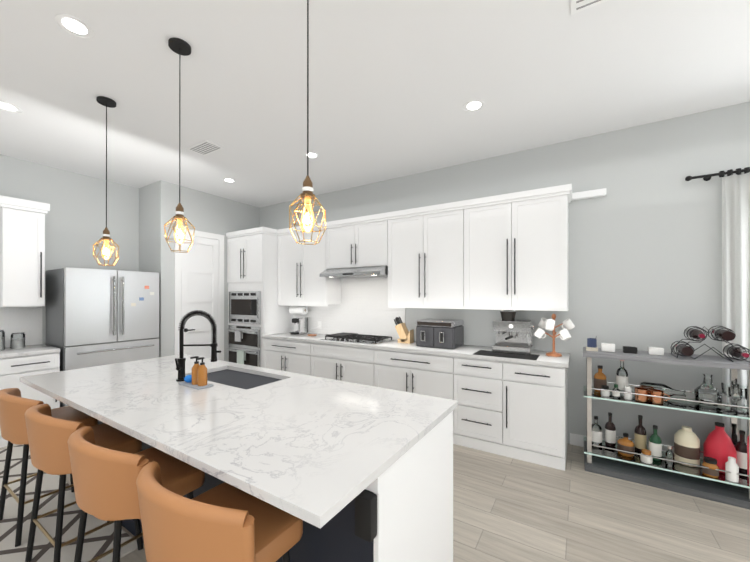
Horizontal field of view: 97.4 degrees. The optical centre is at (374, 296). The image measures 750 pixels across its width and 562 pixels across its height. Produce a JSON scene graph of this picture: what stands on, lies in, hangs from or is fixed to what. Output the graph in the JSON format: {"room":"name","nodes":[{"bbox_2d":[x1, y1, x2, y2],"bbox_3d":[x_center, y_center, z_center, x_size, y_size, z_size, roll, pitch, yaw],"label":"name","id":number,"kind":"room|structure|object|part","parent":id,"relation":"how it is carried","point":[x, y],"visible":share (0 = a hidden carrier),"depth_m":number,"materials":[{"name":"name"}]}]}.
{"room":"kitchen","nodes":[
{"label":"kitchen","id":0,"kind":"room"},
{"bbox_2d":[0,154,138,344],"bbox_3d":[-4.872,-0.045,2.569,0.120,3.050,8.740,0,0,32],"label":"wall","id":1,"kind":"structure","parent":0,"point":[75,221],"depth_m":4.19,"materials":[{"name":"grey paint"}]},
{"bbox_2d":[139,180,259,361],"bbox_3d":[-2.730,-0.040,5.293,0.630,3.050,1.610,0,0,32],"label":"wall","id":2,"kind":"structure","parent":0,"point":[203,211],"depth_m":4.66,"materials":[{"name":"grey paint"}]},
{"bbox_2d":[174,227,223,360],"bbox_3d":[-2.573,0.259,4.891,0.058,2.450,0.742,0,0,32],"label":"pantry door","id":3,"kind":"structure","parent":2,"relation":"in","point":[198,275],"depth_m":4.89,"materials":[{"name":"white wood"}]},
{"bbox_2d":[0,443,749,561],"bbox_3d":[-1.012,1.526,0.157,9.220,0.100,8.740,0,0,32],"label":"floor","id":4,"kind":"structure","parent":0,"point":[507,509],"depth_m":2.19,"materials":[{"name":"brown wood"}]},
{"bbox_2d":[0,195,59,447],"bbox_3d":[-3.965,0.221,3.276,0.666,2.520,1.100,0,0,32],"label":"tall cabinet","id":5,"kind":"object","parent":4,"relation":"on","point":[22,262],"visible":0.79,"depth_m":3.53,"materials":[{"name":"painted wood"},{"name":"black metal"}]},
{"bbox_2d":[0,330,4,349],"bbox_3d":[-3.983,0.461,3.464,0.128,0.210,0.128,0,0,23],"label":"canister","id":6,"kind":"object","parent":5,"relation":"on","point":[2,341],"depth_m":3.48,"materials":[{"name":"clear glass"}]},
{"bbox_2d":[11,332,24,348],"bbox_3d":[-3.899,0.481,3.599,0.109,0.170,0.109,0,0,23],"label":"canister","id":7,"kind":"object","parent":5,"relation":"on","point":[19,343],"depth_m":3.57,"materials":[{"name":"clear glass"}]},
{"bbox_2d":[0,445,137,561],"bbox_3d":[-3.203,1.472,1.389,2.500,0.012,2.870,0,0,32],"label":"rug","id":8,"kind":"object","parent":4,"relation":"on","point":[97,542],"visible":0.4,"depth_m":2.10,"materials":[{"name":"white fabric"}]},
{"bbox_2d":[0,388,97,546],"bbox_3d":[-2.193,1.031,2.194,0.600,0.873,0.436,0,0,32],"label":"stool","id":9,"kind":"object","parent":8,"relation":"on","point":[14,405],"visible":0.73,"depth_m":1.99,"materials":[{"name":"brown leather"}]},
{"bbox_2d":[24,404,142,561],"bbox_3d":[-1.650,1.030,1.855,0.600,0.873,0.436,0,0,32],"label":"stool","id":10,"kind":"object","parent":8,"relation":"on","point":[48,434],"visible":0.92,"depth_m":1.66,"materials":[{"name":"brown leather"}]},
{"bbox_2d":[46,267,158,406],"bbox_3d":[-3.368,0.583,4.140,0.707,1.800,0.950,0,0,32],"label":"fridge","id":11,"kind":"object","parent":4,"relation":"on","point":[97,317],"visible":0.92,"depth_m":3.87,"materials":[{"name":"grey metal"}]},
{"bbox_2d":[67,426,204,561],"bbox_3d":[-1.107,1.030,1.517,0.600,0.873,0.436,0,0,32],"label":"stool","id":12,"kind":"object","parent":4,"relation":"on","point":[104,484],"visible":0.85,"depth_m":1.31,"materials":[{"name":"brown leather"}]},
{"bbox_2d":[136,461,302,561],"bbox_3d":[-0.565,1.029,1.178,0.600,0.873,0.436,0,0,32],"label":"stool","id":13,"kind":"object","parent":4,"relation":"on","point":[224,522],"visible":0.94,"depth_m":0.98,"materials":[{"name":"brown leather"}]},
{"bbox_2d":[226,227,293,366],"bbox_3d":[-1.848,0.235,5.306,0.848,2.500,0.651,0,0,32],"label":"tall cabinet","id":14,"kind":"object","parent":4,"relation":"on","point":[254,310],"depth_m":5.00,"materials":[{"name":"white wood"}]},
{"bbox_2d":[227,291,260,366],"bbox_3d":[-2.025,0.509,5.022,0.750,1.170,0.095,0,0,32],"label":"oven","id":15,"kind":"object","parent":14,"relation":"in","point":[244,330],"depth_m":4.99,"materials":[{"name":"silver metal"}]},
{"bbox_2d":[71,406,457,561],"bbox_3d":[-0.940,1.036,2.163,2.730,0.885,0.867,0,0,32],"label":"kitchen island","id":16,"kind":"object","parent":4,"relation":"on","point":[405,515],"depth_m":1.30,"materials":[{"name":"wood"}]},
{"bbox_2d":[20,354,457,529],"bbox_3d":[-1.016,0.579,2.042,2.760,0.030,1.109,0,0,32],"label":"island countertop","id":17,"kind":"structure","parent":16,"relation":"on","point":[306,446],"depth_m":1.48,"materials":[{"name":"white stone"}]},
{"bbox_2d":[172,310,219,381],"bbox_3d":[-1.212,0.327,2.205,0.219,0.473,0.211,0,0,32],"label":"faucet","id":18,"kind":"object","parent":17,"relation":"on","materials":[{"name":"black metal"}]},
{"bbox_2d":[192,366,279,389],"bbox_3d":[-0.992,0.694,2.344,0.780,0.223,0.409,0,0,32],"label":"sink","id":19,"kind":"object","parent":17,"relation":"in","point":[246,378],"depth_m":2.39,"materials":[{"name":"grey metal"}]},
{"bbox_2d":[262,336,313,375],"bbox_3d":[-1.055,1.046,4.823,1.009,0.875,0.628,0,0,32],"label":"base cabinet","id":20,"kind":"object","parent":4,"relation":"on","point":[294,356],"depth_m":4.53,"materials":[{"name":"white wood"}]},
{"bbox_2d":[314,344,377,386],"bbox_3d":[-0.261,1.046,4.327,1.098,0.875,0.628,0,0,32],"label":"base cabinet","id":21,"kind":"object","parent":4,"relation":"on","point":[341,362],"depth_m":4.01,"materials":[{"name":"white wood"}]},
{"bbox_2d":[378,348,453,443],"bbox_3d":[0.528,1.045,3.834,0.999,0.875,0.628,0,0,32],"label":"base cabinet","id":22,"kind":"object","parent":4,"relation":"on","point":[424,373],"depth_m":3.51,"materials":[{"name":"white wood"}]},
{"bbox_2d":[270,332,569,367],"bbox_3d":[0.155,0.588,4.064,3.865,0.040,0.636,0,0,32],"label":"countertop","id":23,"kind":"structure","parent":22,"relation":"on","point":[321,337],"depth_m":3.73,"materials":[{"name":"white stone"}]},
{"bbox_2d":[290,317,307,334],"bbox_3d":[-1.148,0.443,5.042,0.120,0.250,0.300,0,0,32],"label":"pod coffee maker","id":24,"kind":"object","parent":23,"relation":"on","point":[299,325],"visible":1,"depth_m":4.98,"materials":[{"name":"silver metal"}]},
{"bbox_2d":[320,332,394,344],"bbox_3d":[-0.232,0.539,4.299,0.840,0.057,0.500,0,0,32],"label":"cooktop","id":25,"kind":"object","parent":23,"relation":"in","point":[356,338],"depth_m":4.19,"materials":[{"name":"black metal"}]},
{"bbox_2d":[394,317,413,343],"bbox_3d":[0.348,0.410,4.061,0.234,0.314,0.110,0,0,32],"label":"knife block","id":26,"kind":"object","parent":23,"relation":"on","point":[405,335],"visible":1,"depth_m":4.02,"materials":[{"name":"brown wood"}]},
{"bbox_2d":[416,318,463,348],"bbox_3d":[0.722,0.416,3.722,0.450,0.300,0.418,0,0,32],"label":"air fryer","id":27,"kind":"object","parent":23,"relation":"on","point":[440,333],"visible":1,"depth_m":3.60,"materials":[{"name":"grey metal"}]},
{"bbox_2d":[473,310,539,359],"bbox_3d":[1.329,0.344,3.287,0.560,0.442,0.535,0,0,32],"label":"espresso machine","id":28,"kind":"object","parent":23,"relation":"on","point":[515,338],"visible":0.94,"depth_m":3.26,"materials":[{"name":"silver metal"}]},
{"bbox_2d":[533,314,574,356],"bbox_3d":[1.710,0.364,3.152,0.345,0.401,0.357,0,0,32],"label":"mug tree","id":29,"kind":"object","parent":23,"relation":"on","point":[549,325],"visible":1,"depth_m":3.13,"materials":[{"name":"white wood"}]},
{"bbox_2d":[454,356,509,456],"bbox_3d":[1.151,1.044,3.446,0.588,0.875,0.628,0,0,32],"label":"base cabinet","id":30,"kind":"object","parent":4,"relation":"on","point":[481,387],"depth_m":3.15,"materials":[{"name":"white wood"}]},
{"bbox_2d":[510,360,567,470],"bbox_3d":[1.563,1.044,3.189,0.500,0.875,0.628,0,0,32],"label":"base cabinet","id":31,"kind":"object","parent":4,"relation":"on","point":[538,392],"depth_m":2.90,"materials":[{"name":"white wood"}]},
{"bbox_2d":[583,326,749,509],"bbox_3d":[2.726,0.853,2.446,2.000,1.253,0.400,0,0,32],"label":"bar shelf","id":32,"kind":"object","parent":4,"relation":"on","point":[720,472],"visible":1,"depth_m":2.59,"materials":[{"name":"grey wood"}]},
{"bbox_2d":[0,0,749,207],"bbox_3d":[-1.012,-1.624,0.163,9.220,0.100,8.740,0,0,32],"label":"ceiling","id":33,"kind":"structure","parent":0,"point":[395,86],"depth_m":2.41,"materials":[{"name":"white paint"}]},
{"bbox_2d":[0,101,21,112],"bbox_3d":[-3.029,-1.568,2.737,0.170,0.005,0.129,0,0,32],"label":"recessed light","id":34,"kind":"object","parent":33,"relation":"in","point":[6,106],"depth_m":2.73,"materials":[{"name":"white plastic"}]},
{"bbox_2d":[55,14,93,37],"bbox_3d":[-1.742,-1.569,1.913,0.170,0.005,0.168,0,0,32],"label":"recessed light","id":35,"kind":"object","parent":33,"relation":"in","point":[75,26],"depth_m":1.92,"materials":[{"name":"white plastic"}]},
{"bbox_2d":[93,96,118,265],"bbox_3d":[-2.152,-0.908,2.641,0.168,1.321,0.168,0,0,32],"label":"pendant light","id":36,"kind":"object","parent":33,"relation":"hanging from","point":[106,102],"visible":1,"depth_m":2.64,"materials":[{"name":"gold metal"}]},
{"bbox_3d":[-2.152,-0.374,2.640,0.062,0.161,0.062,0,0,32],"label":"bulb","id":37,"kind":"part","parent":36,"relation":"part of","materials":[{"name":"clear glass"}]},
{"bbox_2d":[164,37,194,252],"bbox_3d":[-1.219,-0.924,2.059,0.168,1.291,0.168,0,0,32],"label":"pendant light","id":38,"kind":"object","parent":33,"relation":"hanging from","point":[179,46],"visible":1,"depth_m":2.06,"materials":[{"name":"gold metal"}]},
{"bbox_3d":[-1.219,-0.405,2.058,0.062,0.161,0.062,0,0,32],"label":"bulb","id":39,"kind":"part","parent":38,"relation":"part of","materials":[{"name":"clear glass"}]},
{"bbox_2d":[186,140,223,155],"bbox_3d":[-1.795,-1.563,3.480,0.360,0.008,0.200,0,0,32],"label":"ceiling vent","id":40,"kind":"object","parent":33,"relation":"in","point":[204,147],"depth_m":3.47,"materials":[{"name":"white metal"}]},
{"bbox_2d":[222,178,235,182],"bbox_3d":[-1.964,-1.565,4.443,0.161,0.005,0.172,0,0,32],"label":"recessed light","id":41,"kind":"object","parent":33,"relation":"in","point":[229,180],"depth_m":4.45,"materials":[{"name":"white plastic"}]},
{"bbox_2d":[289,0,325,244],"bbox_3d":[-0.303,-0.905,1.487,0.168,1.331,0.168,0,0,32],"label":"pendant light","id":42,"kind":"object","parent":33,"relation":"hanging from","point":[307,191],"visible":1,"depth_m":1.48,"materials":[{"name":"gold metal"}]},
{"bbox_3d":[-0.303,-0.366,1.486,0.062,0.161,0.062,0,0,32],"label":"bulb","id":43,"kind":"part","parent":42,"relation":"part of","materials":[{"name":"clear glass"}]},
{"bbox_2d":[304,152,318,158],"bbox_3d":[-0.702,-1.566,3.656,0.158,0.005,0.169,0,0,32],"label":"recessed light","id":44,"kind":"object","parent":33,"relation":"in","point":[312,155],"depth_m":3.66,"materials":[{"name":"white plastic"}]},
{"bbox_2d":[463,100,484,111],"bbox_3d":[0.815,-1.568,2.708,0.167,0.005,0.170,0,0,32],"label":"recessed light","id":45,"kind":"object","parent":33,"relation":"in","point":[473,105],"depth_m":2.71,"materials":[{"name":"white plastic"}]},
{"bbox_2d":[571,0,608,14],"bbox_3d":[1.139,-1.566,1.626,0.300,0.008,0.300,0,0,32],"label":"ceiling vent","id":46,"kind":"object","parent":33,"relation":"in","point":[577,6],"depth_m":1.77,"materials":[{"name":"white metal"}]},
{"bbox_2d":[259,102,749,457],"bbox_3d":[1.270,-0.043,3.816,8.980,3.050,0.120,0,0,32],"label":"wall","id":47,"kind":"structure","parent":0,"point":[645,252],"depth_m":3.07,"materials":[{"name":"grey paint"}]},
{"bbox_2d":[278,221,345,303],"bbox_3d":[-0.972,-0.451,4.939,1.029,1.130,0.348,0,0,32],"label":"upper cabinet","id":48,"kind":"object","parent":47,"relation":"attached to","point":[305,276],"depth_m":4.76,"materials":[{"name":"white wood"}]},
{"bbox_2d":[294,277,404,339],"bbox_3d":[-0.492,0.096,4.771,2.020,0.945,0.119,0,0,32],"label":"backsplash","id":49,"kind":"structure","parent":47,"relation":"attached to","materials":[{"name":"white tile"}]},
{"bbox_2d":[330,212,389,271],"bbox_3d":[-0.170,-0.697,4.438,0.980,0.640,0.348,0,0,32],"label":"upper cabinet","id":50,"kind":"object","parent":47,"relation":"attached to","point":[357,244],"depth_m":4.23,"materials":[{"name":"white wood"}]},
{"bbox_2d":[319,266,387,278],"bbox_3d":[-0.211,-0.316,4.372,0.950,0.118,0.499,0,0,32],"label":"hood","id":51,"kind":"object","parent":50,"relation":"attached to","point":[334,272],"depth_m":4.25,"materials":[{"name":"silver metal"}]},
{"bbox_2d":[382,200,469,307],"bbox_3d":[0.645,-0.453,3.930,1.058,1.130,0.348,0,0,32],"label":"upper cabinet","id":52,"kind":"object","parent":47,"relation":"attached to","point":[430,245],"depth_m":3.74,"materials":[{"name":"white wood"}]},
{"bbox_2d":[470,184,569,310],"bbox_3d":[1.425,-0.453,3.442,1.019,1.130,0.348,0,0,32],"label":"upper cabinet","id":53,"kind":"object","parent":47,"relation":"attached to","point":[519,241],"depth_m":3.24,"materials":[{"name":"white wood"}]},
{"bbox_2d":[570,433,702,459],"bbox_3d":[3.482,1.425,2.353,3.600,0.110,0.013,0,0,32],"label":"baseboard","id":54,"kind":"structure","parent":47,"relation":"attached to","point":[577,439],"depth_m":3.25,"materials":[{"name":"white"}]},
{"bbox_2d":[685,167,749,442],"bbox_3d":[3.658,0.217,2.194,2.374,2.485,0.098,0,0,32],"label":"curtain","id":55,"kind":"object","parent":47,"relation":"attached to","point":[736,253],"visible":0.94,"depth_m":2.64,"materials":[{"name":"white fabric"}]},
{"bbox_3d":[3.659,-1.001,2.197,2.374,0.050,0.095,0,0,32],"label":"rod","id":56,"kind":"part","parent":55,"relation":"part of","materials":[{"name":"black metal"}]},
{"bbox_3d":[3.069,0.220,2.534,0.602,2.480,0.050,0,0,32],"label":"panel","id":57,"kind":"part","parent":55,"relation":"part of","materials":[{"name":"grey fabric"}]}
]}

